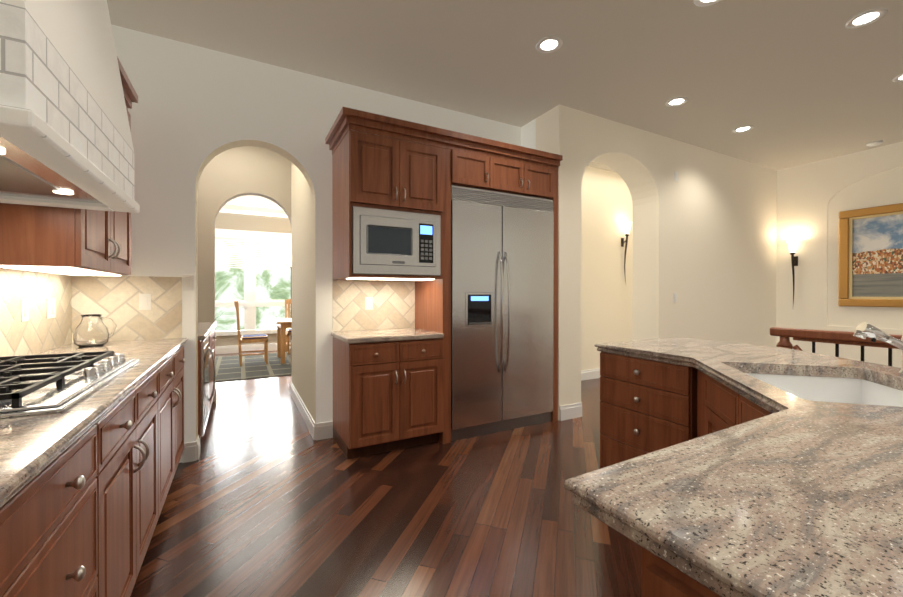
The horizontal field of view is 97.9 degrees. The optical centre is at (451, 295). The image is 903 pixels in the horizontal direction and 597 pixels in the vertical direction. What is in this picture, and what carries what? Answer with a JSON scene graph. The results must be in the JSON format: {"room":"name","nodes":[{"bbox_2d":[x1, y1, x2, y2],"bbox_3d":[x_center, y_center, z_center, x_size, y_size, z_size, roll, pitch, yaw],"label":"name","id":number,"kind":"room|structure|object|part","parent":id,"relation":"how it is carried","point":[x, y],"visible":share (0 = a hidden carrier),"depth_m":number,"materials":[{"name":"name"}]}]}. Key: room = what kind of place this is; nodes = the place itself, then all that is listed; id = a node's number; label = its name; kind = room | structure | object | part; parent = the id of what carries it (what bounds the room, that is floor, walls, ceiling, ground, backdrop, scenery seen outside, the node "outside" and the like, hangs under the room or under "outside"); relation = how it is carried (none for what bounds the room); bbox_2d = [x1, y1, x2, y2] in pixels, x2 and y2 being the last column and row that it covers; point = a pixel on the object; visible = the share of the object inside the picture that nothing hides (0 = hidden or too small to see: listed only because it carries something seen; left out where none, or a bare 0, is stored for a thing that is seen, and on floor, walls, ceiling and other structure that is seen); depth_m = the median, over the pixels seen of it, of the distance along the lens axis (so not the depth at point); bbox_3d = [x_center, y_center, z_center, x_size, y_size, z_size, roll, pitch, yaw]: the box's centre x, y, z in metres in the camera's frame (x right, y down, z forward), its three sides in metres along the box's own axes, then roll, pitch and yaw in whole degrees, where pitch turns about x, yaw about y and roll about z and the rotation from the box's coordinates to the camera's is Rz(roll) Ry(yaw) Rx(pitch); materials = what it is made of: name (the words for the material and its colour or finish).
{"room":"kitchen","nodes":[
{"label":"kitchen","id":0,"kind":"room"},
{"bbox_2d":[197,146,290,401],"bbox_3d":[-2.758,-0.326,4.614,4.800,3.100,0.150,0,0,-28],"label":"wall","id":1,"kind":"structure","parent":0,"point":[227,176],"depth_m":4.59,"materials":[{"name":"beige paint"}]},
{"bbox_2d":[290,379,296,390],"bbox_3d":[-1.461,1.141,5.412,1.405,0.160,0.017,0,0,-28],"label":"baseboard","id":2,"kind":"structure","parent":1,"relation":"attached to","point":[292,388],"depth_m":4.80,"materials":[{"name":"white"}]},
{"bbox_2d":[215,212,290,345],"bbox_3d":[-4.721,-0.342,8.271,4.800,3.100,0.150,0,0,-28],"label":"wall","id":3,"kind":"structure","parent":0,"point":[236,221],"depth_m":8.38,"materials":[{"name":"beige paint"}]},
{"bbox_2d":[215,229,290,335],"bbox_3d":[-4.324,-0.268,8.430,2.430,2.230,0.145,0,0,-28],"label":"dining room window","id":4,"kind":"structure","parent":3,"relation":"in","point":[249,303],"depth_m":8.39,"materials":[{"name":"white"}]},
{"bbox_2d":[215,342,290,353],"bbox_3d":[-4.680,1.128,8.202,4.500,0.160,0.019,0,0,-28],"label":"baseboard","id":5,"kind":"structure","parent":3,"relation":"attached to","point":[272,346],"depth_m":8.34,"materials":[{"name":"white"}]},
{"bbox_2d":[219,204,287,217],"bbox_3d":[-4.666,-1.812,8.163,4.500,0.160,0.080,0,0,-28],"label":"crown molding","id":6,"kind":"structure","parent":3,"relation":"attached to","point":[239,209],"depth_m":8.35,"materials":[{"name":"white paint"}]},
{"bbox_2d":[291,162,312,417],"bbox_3d":[-1.548,-0.324,4.242,0.160,3.100,1.650,0,0,-28],"label":"wall","id":7,"kind":"structure","parent":0,"point":[302,274],"depth_m":4.07,"materials":[{"name":"beige paint"}]},
{"bbox_2d":[111,24,520,462],"bbox_3d":[-0.915,-0.321,3.561,3.750,3.100,0.150,0,0,-28],"label":"wall","id":8,"kind":"structure","parent":0,"point":[194,111],"depth_m":3.00,"materials":[{"name":"white paint"}]},
{"bbox_2d":[72,275,181,342],"bbox_3d":[-2.254,0.105,2.753,0.606,0.485,0.008,0,0,-28],"label":"backsplash","id":9,"kind":"structure","parent":8,"relation":"attached to","point":[115,299],"depth_m":2.75,"materials":[{"name":"tile"}]},
{"bbox_2d":[139,294,150,309],"bbox_3d":[-2.172,0.043,2.786,0.070,0.116,0.010,0,0,-28],"label":"light switch","id":10,"kind":"object","parent":9,"relation":"attached to","point":[144,301],"visible":1,"depth_m":2.78,"materials":[{"name":"white plastic"}]},
{"bbox_2d":[183,275,193,289],"bbox_3d":[-1.952,-0.098,2.914,0.070,0.116,0.010,0,0,-28],"label":"switch plate","id":11,"kind":"object","parent":8,"relation":"attached to","point":[188,282],"visible":1,"depth_m":2.91,"materials":[{"name":"white plastic"}]},
{"bbox_2d":[332,280,414,330],"bbox_3d":[-0.693,0.094,3.592,0.770,0.470,0.008,0,0,-28],"label":"backsplash","id":12,"kind":"structure","parent":8,"relation":"attached to","point":[393,304],"depth_m":3.58,"materials":[{"name":"tile"}]},
{"bbox_2d":[365,297,372,309],"bbox_3d":[-0.745,0.069,3.553,0.070,0.116,0.009,0,0,-28],"label":"outlet","id":13,"kind":"object","parent":12,"relation":"attached to","point":[368,303],"visible":1,"depth_m":3.55,"materials":[{"name":"white plastic"}]},
{"bbox_2d":[443,146,494,201],"bbox_3d":[0.047,-1.081,3.635,0.423,0.280,0.618,0,0,-28],"label":"upper cabinet","id":14,"kind":"object","parent":8,"relation":"attached to","point":[472,161],"depth_m":3.34,"materials":[{"name":"brown wood"}]},
{"bbox_2d":[495,154,558,201],"bbox_3d":[0.500,-1.082,3.878,0.798,0.280,0.618,0,0,-28],"label":"upper cabinet","id":15,"kind":"object","parent":8,"relation":"attached to","point":[512,176],"depth_m":3.63,"materials":[{"name":"brown wood"}]},
{"bbox_2d":[130,350,640,596],"bbox_3d":[0.440,1.256,4.267,11.200,0.060,13.800,0,0,-28],"label":"floor","id":16,"kind":"structure","parent":0,"point":[268,495],"depth_m":2.19,"materials":[{"name":"brown wood"}]},
{"bbox_2d":[0,409,111,596],"bbox_3d":[-1.091,0.803,0.611,0.614,0.880,0.999,0,0,-28],"label":"base cabinet","id":17,"kind":"object","parent":16,"relation":"on","point":[79,516],"depth_m":0.93,"materials":[{"name":"brown wood"}]},
{"bbox_2d":[112,363,163,596],"bbox_3d":[-1.535,0.799,1.439,0.614,0.880,0.999,0,0,-28],"label":"base cabinet","id":18,"kind":"object","parent":16,"relation":"on","point":[138,419],"depth_m":1.55,"materials":[{"name":"brown wood"}]},
{"bbox_2d":[164,345,184,502],"bbox_3d":[-1.976,0.795,2.261,0.614,0.880,1.102,0,0,-28],"label":"base cabinet","id":19,"kind":"object","parent":16,"relation":"on","point":[174,365],"depth_m":2.41,"materials":[{"name":"brown wood"}]},
{"bbox_2d":[0,338,186,507],"bbox_3d":[-1.234,0.341,0.893,0.638,0.040,4.246,0,0,-28],"label":"countertop","id":20,"kind":"structure","parent":19,"relation":"on","point":[32,447],"depth_m":1.01,"materials":[{"name":"stone"}]},
{"bbox_2d":[0,351,139,418],"bbox_3d":[-1.507,0.288,1.356,0.520,0.059,0.920,0,0,-28],"label":"cooktop","id":21,"kind":"object","parent":20,"relation":"in","point":[63,382],"visible":1,"depth_m":1.33,"materials":[{"name":"silver metal"}]},
{"bbox_2d":[72,314,115,346],"bbox_3d":[-2.220,0.215,2.449,0.207,0.195,0.170,0,0,-28],"label":"glass pitcher","id":22,"kind":"object","parent":20,"relation":"on","point":[90,330],"visible":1,"depth_m":2.40,"materials":[{"name":"clear glass"}]},
{"bbox_2d":[198,331,215,437],"bbox_3d":[-2.421,0.791,3.260,0.775,0.880,0.715,0,0,-28],"label":"base cabinet","id":23,"kind":"object","parent":16,"relation":"on","point":[206,370],"depth_m":3.28,"materials":[{"name":"brown wood"}]},
{"bbox_2d":[198,322,215,339],"bbox_3d":[-2.657,0.328,3.650,0.738,0.040,1.640,0,0,-28],"label":"countertop","id":24,"kind":"structure","parent":23,"relation":"on","point":[205,329],"depth_m":3.68,"materials":[{"name":"stone"}]},
{"bbox_2d":[215,352,291,381],"bbox_3d":[-3.013,1.208,7.169,2.340,0.010,2.580,0,0,-28],"label":"dining rug","id":25,"kind":"object","parent":16,"relation":"on","point":[229,368],"visible":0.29,"depth_m":6.59,"materials":[{"name":"fabric"}]},
{"bbox_2d":[234,300,267,365],"bbox_3d":[-3.567,0.643,6.993,0.520,1.119,0.440,0,0,-28],"label":"dining chair","id":26,"kind":"object","parent":25,"relation":"on","point":[254,338],"visible":1,"depth_m":6.83,"materials":[{"name":"brown wood"}]},
{"bbox_2d":[273,318,291,363],"bbox_3d":[-2.796,0.826,7.545,1.100,0.749,1.000,0,0,-28],"label":"dining table","id":27,"kind":"object","parent":25,"relation":"on","point":[282,324],"visible":0.42,"depth_m":6.98,"materials":[{"name":"brown wood"}]},
{"bbox_2d":[285,299,291,353],"bbox_3d":[-3.275,0.637,8.331,0.440,1.119,0.520,0,0,-28],"label":"dining chair","id":28,"kind":"object","parent":25,"relation":"on","point":[288,332],"visible":0.38,"depth_m":8.37,"materials":[{"name":"brown wood"}]},
{"bbox_2d":[286,255,291,351],"bbox_3d":[-3.492,0.172,8.564,0.260,2.070,0.260,0,0,-28],"label":"torchiere floor lamp","id":29,"kind":"object","parent":16,"relation":"on","point":[288,258],"visible":0.33,"depth_m":8.55,"materials":[{"name":"brown metal"}]},
{"bbox_2d":[325,107,445,459],"bbox_3d":[-0.564,-0.059,3.290,0.829,2.580,0.657,0,0,-28],"label":"tall cabinet","id":30,"kind":"object","parent":16,"relation":"on","point":[388,396],"visible":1,"depth_m":3.05,"materials":[{"name":"brown wood"}]},
{"bbox_2d":[331,328,443,343],"bbox_3d":[-0.552,0.329,3.309,0.789,0.040,0.619,0,0,-28],"label":"countertop","id":31,"kind":"structure","parent":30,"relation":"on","point":[370,336],"depth_m":3.14,"materials":[{"name":"stone"}]},
{"bbox_2d":[352,206,440,275],"bbox_3d":[-0.531,-0.412,3.288,0.722,0.497,0.574,0,0,-28],"label":"microwave","id":32,"kind":"object","parent":30,"relation":"in","point":[388,242],"visible":0.96,"depth_m":3.03,"materials":[{"name":"silver metal"}]},
{"bbox_2d":[451,185,553,440],"bbox_3d":[0.371,0.151,3.780,1.121,2.155,0.676,0,0,-28],"label":"refrigerator","id":33,"kind":"object","parent":16,"relation":"on","point":[502,295],"visible":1,"depth_m":3.50,"materials":[{"name":"silver metal"}]},
{"bbox_2d":[600,352,675,375],"bbox_3d":[1.454,0.798,2.494,0.830,0.872,0.600,0,0,-28],"label":"base cabinet","id":34,"kind":"object","parent":16,"relation":"on","point":[611,364],"depth_m":2.38,"materials":[{"name":"brown wood"}]},
{"bbox_2d":[564,337,902,596],"bbox_3d":[1.344,0.344,1.099,2.400,0.049,2.970,0,0,-28],"label":"countertop","id":35,"kind":"structure","parent":34,"relation":"on","point":[791,495],"depth_m":0.66,"materials":[{"name":"stone"}]},
{"bbox_2d":[746,373,902,406],"bbox_3d":[1.439,0.474,1.463,0.576,0.210,0.756,0,0,17],"label":"sink basin","id":36,"kind":"object","parent":35,"relation":"in","point":[839,390],"visible":0.02,"depth_m":1.76,"materials":[{"name":"white ceramic"}]},
{"bbox_2d":[853,322,902,375],"bbox_3d":[1.782,0.206,1.567,0.212,0.222,0.212,0,0,-28],"label":"faucet","id":37,"kind":"object","parent":35,"relation":"on","point":[864,330],"visible":1,"depth_m":1.57,"materials":[{"name":"silver metal"}]},
{"bbox_2d":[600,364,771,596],"bbox_3d":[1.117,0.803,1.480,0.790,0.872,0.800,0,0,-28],"label":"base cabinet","id":38,"kind":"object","parent":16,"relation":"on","point":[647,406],"depth_m":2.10,"materials":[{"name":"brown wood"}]},
{"bbox_2d":[770,327,901,365],"bbox_3d":[3.471,0.745,1.156,0.120,0.990,4.255,0,0,-28],"label":"stair railing","id":39,"kind":"object","parent":16,"relation":"on","point":[836,338],"visible":0.25,"depth_m":2.72,"materials":[{"name":"brown wood"}]},
{"bbox_2d":[107,0,902,208],"bbox_3d":[0.440,-1.924,4.253,11.200,0.100,13.800,0,0,-28],"label":"ceiling","id":40,"kind":"structure","parent":0,"point":[796,82],"depth_m":3.08,"materials":[{"name":"beige paint"}]},
{"bbox_2d":[536,36,562,52],"bbox_3d":[0.725,-1.862,2.919,0.186,0.009,0.186,0,0,-28],"label":"recessed light","id":41,"kind":"object","parent":40,"relation":"in","point":[549,44],"depth_m":2.91,"materials":[{"name":"white"}]},
{"bbox_2d":[665,97,687,106],"bbox_3d":[2.167,-1.866,3.784,0.186,0.009,0.186,0,0,-28],"label":"recessed light","id":42,"kind":"object","parent":40,"relation":"in","point":[676,101],"depth_m":3.78,"materials":[{"name":"white glass"}]},
{"bbox_2d":[694,0,720,6],"bbox_3d":[1.612,-1.860,2.430,0.186,0.009,0.186,0,0,-28],"label":"recessed light","id":43,"kind":"object","parent":40,"relation":"in","point":[703,3],"depth_m":2.49,"materials":[{"name":"white"}]},
{"bbox_2d":[732,125,753,132],"bbox_3d":[3.272,-1.869,4.411,0.186,0.009,0.186,0,0,-28],"label":"recessed light","id":44,"kind":"object","parent":40,"relation":"in","point":[748,127],"depth_m":4.40,"materials":[{"name":"white"}]},
{"bbox_2d":[845,8,886,27],"bbox_3d":[2.782,-1.861,2.639,0.186,0.009,0.186,0,0,-28],"label":"recessed light","id":45,"kind":"object","parent":40,"relation":"in","point":[867,17],"depth_m":2.63,"materials":[{"name":"white"}]},
{"bbox_2d":[866,140,882,146],"bbox_3d":[5.189,-1.861,4.816,0.125,0.029,0.125,0,0,17],"label":"smoke detector","id":46,"kind":"object","parent":40,"relation":"in","point":[874,143],"depth_m":4.79,"materials":[{"name":"white plastic"}]},
{"bbox_2d":[892,74,902,81],"bbox_3d":[3.885,-1.864,3.333,0.186,0.009,0.186,0,0,-28],"label":"recessed light","id":47,"kind":"object","parent":40,"relation":"in","point":[899,78],"depth_m":3.38,"materials":[{"name":"white"}]},
{"bbox_2d":[521,119,535,148],"bbox_3d":[0.884,-0.325,4.385,0.200,3.100,0.400,0,0,-28],"label":"wall","id":48,"kind":"structure","parent":0,"point":[528,135],"depth_m":4.24,"materials":[{"name":"white paint"}]},
{"bbox_2d":[581,166,632,370],"bbox_3d":[2.457,-0.332,6.052,4.450,3.100,0.150,0,0,-28],"label":"wall","id":49,"kind":"structure","parent":0,"point":[606,289],"depth_m":5.87,"materials":[{"name":"beige paint"}]},
{"bbox_2d":[581,368,599,380],"bbox_3d":[2.497,1.148,5.985,4.150,0.140,0.016,0,0,-28],"label":"baseboard","id":50,"kind":"structure","parent":49,"relation":"attached to","point":[592,373],"depth_m":5.72,"materials":[{"name":"white"}]},
{"bbox_2d":[621,222,631,282],"bbox_3d":[2.666,-0.634,5.989,0.129,0.955,0.155,0,0,-28],"label":"sconce","id":51,"kind":"object","parent":49,"relation":"attached to","point":[627,225],"visible":1,"depth_m":5.97,"materials":[{"name":"white glass"}]},
{"bbox_2d":[536,104,776,419],"bbox_3d":[2.890,-0.327,5.036,4.350,3.100,0.350,0,0,-28],"label":"wall","id":52,"kind":"structure","parent":0,"point":[705,237],"depth_m":4.79,"materials":[{"name":"beige paint"}]},
{"bbox_2d":[559,402,581,416],"bbox_3d":[1.248,1.157,4.151,0.016,0.140,0.367,0,0,-28],"label":"baseboard","id":53,"kind":"structure","parent":52,"relation":"attached to","point":[575,409],"depth_m":3.93,"materials":[{"name":"white wood"}]},
{"bbox_2d":[673,293,676,301],"bbox_3d":[2.689,0.024,4.725,0.070,0.116,0.010,0,0,-28],"label":"light switch","id":54,"kind":"object","parent":52,"relation":"attached to","point":[674,297],"visible":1,"depth_m":4.72,"materials":[{"name":"white plastic"}]},
{"bbox_2d":[674,171,677,181],"bbox_3d":[2.706,-1.436,4.728,0.070,0.116,0.010,0,0,-28],"label":"sensor","id":55,"kind":"object","parent":52,"relation":"attached to","point":[675,176],"visible":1,"depth_m":4.72,"materials":[{"name":"white plastic"}]},
{"bbox_2d":[776,142,902,367],"bbox_3d":[6.139,-0.322,3.744,0.206,3.100,7.400,0,0,-28],"label":"wall","id":56,"kind":"structure","parent":0,"point":[814,199],"depth_m":5.24,"materials":[{"name":"beige paint"}]},
{"bbox_2d":[786,239,798,303],"bbox_3d":[4.925,-0.303,5.669,0.163,1.005,0.136,0,0,-28],"label":"light","id":57,"kind":"object","parent":56,"relation":"attached to","point":[792,244],"visible":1,"depth_m":5.66,"materials":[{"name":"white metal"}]},
{"bbox_3d":[5.576,-0.491,4.633,0.055,1.270,1.500,0,0,-28],"label":"framed painting","id":58,"kind":"part","parent":56,"relation":"part of"},
{"bbox_3d":[-1.451,-0.307,0.436,0.150,3.100,8.750,0,0,-28],"label":"wall","id":59,"kind":"structure","parent":0,"visible":0},
{"bbox_2d":[0,267,71,360],"bbox_3d":[-0.955,-0.046,-0.319,0.009,0.815,6.649,0,0,-28],"label":"backsplash","id":60,"kind":"structure","parent":59,"relation":"attached to","point":[38,332],"depth_m":2.13,"materials":[{"name":"tile"}]},
{"bbox_2d":[21,299,28,321],"bbox_3d":[-2.207,0.076,2.035,0.010,0.116,0.070,0,0,-28],"label":"switch plate","id":61,"kind":"object","parent":60,"relation":"attached to","point":[24,310],"visible":1,"depth_m":2.02,"materials":[{"name":"white plastic"}]},
{"bbox_2d":[46,298,55,318],"bbox_3d":[-2.358,0.075,2.317,0.010,0.116,0.115,0,0,-28],"label":"switch plate","id":62,"kind":"object","parent":60,"relation":"attached to","point":[50,308],"visible":1,"depth_m":2.30,"materials":[{"name":"white plastic"}]},
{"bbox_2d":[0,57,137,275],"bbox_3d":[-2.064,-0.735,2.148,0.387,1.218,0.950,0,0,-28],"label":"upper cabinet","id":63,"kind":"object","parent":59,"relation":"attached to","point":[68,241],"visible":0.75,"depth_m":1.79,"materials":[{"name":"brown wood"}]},
{"bbox_2d":[0,0,139,212],"bbox_3d":[-1.492,-1.127,1.278,0.558,1.463,1.116,0,0,-28],"label":"range hood","id":64,"kind":"object","parent":59,"relation":"attached to","point":[65,138],"visible":1,"depth_m":1.24,"materials":[{"name":"stone"}]},
{"label":"outside","id":65,"kind":"structure","parent":0,"visible":0},
{"bbox_2d":[215,241,290,330],"bbox_3d":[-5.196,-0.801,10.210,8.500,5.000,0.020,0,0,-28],"label":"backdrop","id":66,"kind":"structure","parent":65,"point":[273,284],"depth_m":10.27,"materials":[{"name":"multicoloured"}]}
]}

